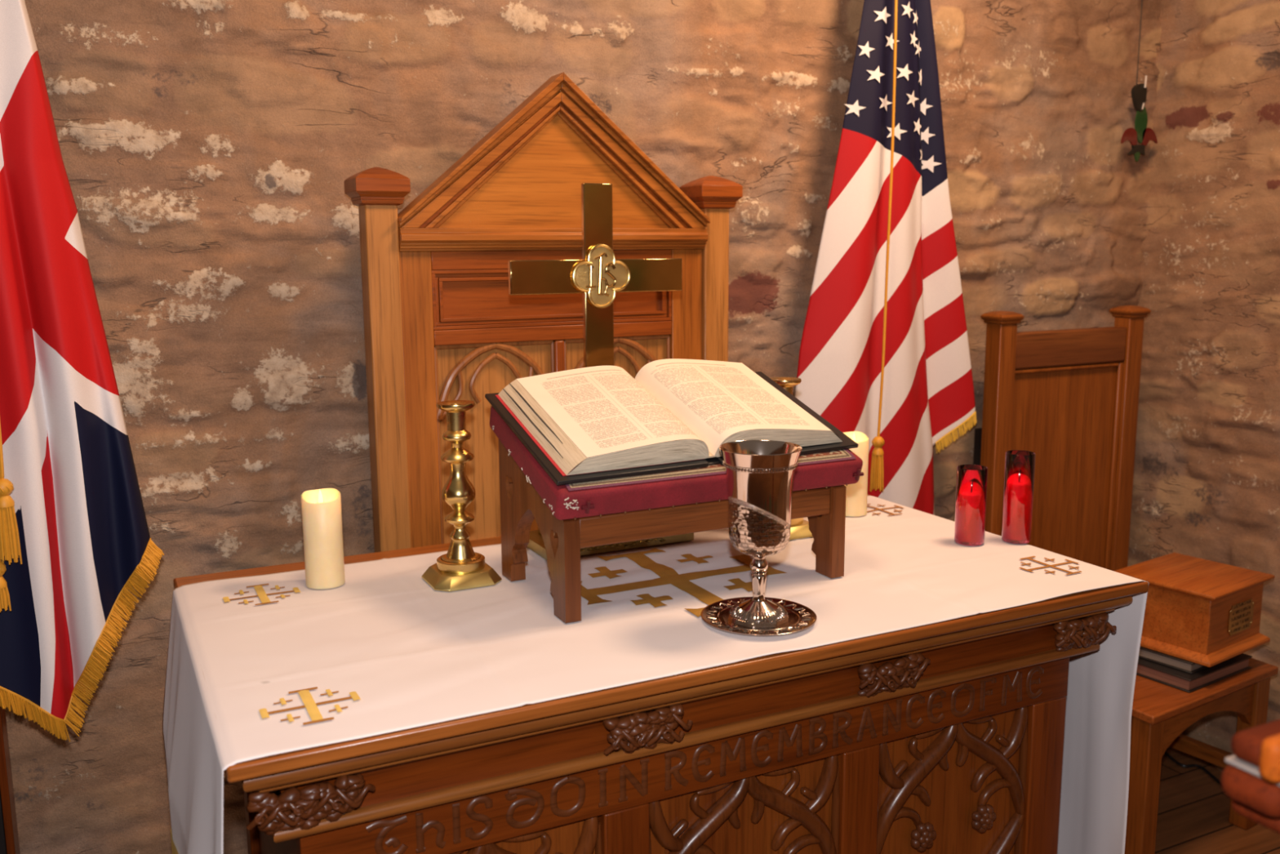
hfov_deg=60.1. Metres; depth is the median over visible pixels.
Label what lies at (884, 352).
striped flag
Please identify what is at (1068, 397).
chair
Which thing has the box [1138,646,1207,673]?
closed book
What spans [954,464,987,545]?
votive candle
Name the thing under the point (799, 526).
candlestick
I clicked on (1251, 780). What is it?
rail
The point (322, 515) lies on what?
pillar candle
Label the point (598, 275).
cross
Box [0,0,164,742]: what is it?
flag
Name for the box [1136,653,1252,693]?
closed book
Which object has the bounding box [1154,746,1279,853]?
floor
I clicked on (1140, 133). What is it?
glass ornament
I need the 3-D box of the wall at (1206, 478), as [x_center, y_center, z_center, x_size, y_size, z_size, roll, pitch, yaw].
[2.515,-0.078,1.517,0.030,2.746,4.351,-5,10,-26]
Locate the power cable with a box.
[1164,751,1221,785]
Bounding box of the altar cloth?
[162,495,1149,853]
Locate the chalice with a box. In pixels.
[719,440,802,627]
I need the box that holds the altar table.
[173,494,1148,853]
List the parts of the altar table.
leg, panel, panel, lettered rail, bead moulding, cornice moulding, panel, panel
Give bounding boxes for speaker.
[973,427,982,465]
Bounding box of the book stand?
[489,405,863,622]
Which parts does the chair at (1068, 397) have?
post, panel, panel moulding, rail, post, leg, seat, leg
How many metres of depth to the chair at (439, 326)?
2.32 m
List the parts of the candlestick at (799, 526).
stem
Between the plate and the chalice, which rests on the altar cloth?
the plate
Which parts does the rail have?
moulding, moulding, moulding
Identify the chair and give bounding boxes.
[343,72,742,552]
[980,305,1278,853]
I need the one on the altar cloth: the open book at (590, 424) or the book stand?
the book stand
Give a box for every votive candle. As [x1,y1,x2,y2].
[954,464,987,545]
[1001,449,1035,543]
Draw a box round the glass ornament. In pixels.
[1120,0,1157,161]
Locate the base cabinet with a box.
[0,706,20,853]
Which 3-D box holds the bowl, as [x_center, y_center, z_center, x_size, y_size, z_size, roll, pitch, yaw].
[0.182,0.114,1.679,0.124,0.169,0.124,-5,10,-26]
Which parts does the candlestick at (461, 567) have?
stem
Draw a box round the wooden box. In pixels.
[1113,552,1275,666]
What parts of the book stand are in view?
frame, rail, frame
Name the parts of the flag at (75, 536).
cord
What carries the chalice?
on the plate
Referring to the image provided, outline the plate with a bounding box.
[701,596,817,635]
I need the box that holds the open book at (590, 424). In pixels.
[484,358,858,485]
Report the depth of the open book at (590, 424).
1.83 m
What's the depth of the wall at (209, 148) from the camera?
2.34 m
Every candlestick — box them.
[421,400,502,591]
[770,377,812,539]
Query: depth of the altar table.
1.67 m
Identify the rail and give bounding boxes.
[1220,719,1279,833]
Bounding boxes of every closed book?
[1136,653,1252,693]
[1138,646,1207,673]
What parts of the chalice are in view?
stem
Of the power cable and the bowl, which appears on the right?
the power cable
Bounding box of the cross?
[507,182,693,559]
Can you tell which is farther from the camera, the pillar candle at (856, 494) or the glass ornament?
the glass ornament
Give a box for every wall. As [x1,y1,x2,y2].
[4,0,1161,853]
[1127,0,1279,771]
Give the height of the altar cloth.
0.629 m
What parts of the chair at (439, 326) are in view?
post, raking moulding, raking moulding, raking moulding, raking moulding, raking moulding, raking moulding, raking moulding, panel, rail, panel moulding, panel, rail, cornice rail, gable panel, raking moulding, raking moulding, raking moulding, raking moulding, raking moulding, raking moulding, raking moulding, post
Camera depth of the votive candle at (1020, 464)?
2.12 m
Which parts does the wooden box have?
lid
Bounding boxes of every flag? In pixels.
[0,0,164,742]
[795,0,977,515]
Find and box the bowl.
[719,440,802,556]
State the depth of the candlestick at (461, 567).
1.88 m
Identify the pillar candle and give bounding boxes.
[301,488,345,589]
[843,431,868,516]
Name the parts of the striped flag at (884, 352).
cord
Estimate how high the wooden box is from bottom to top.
0.184 m

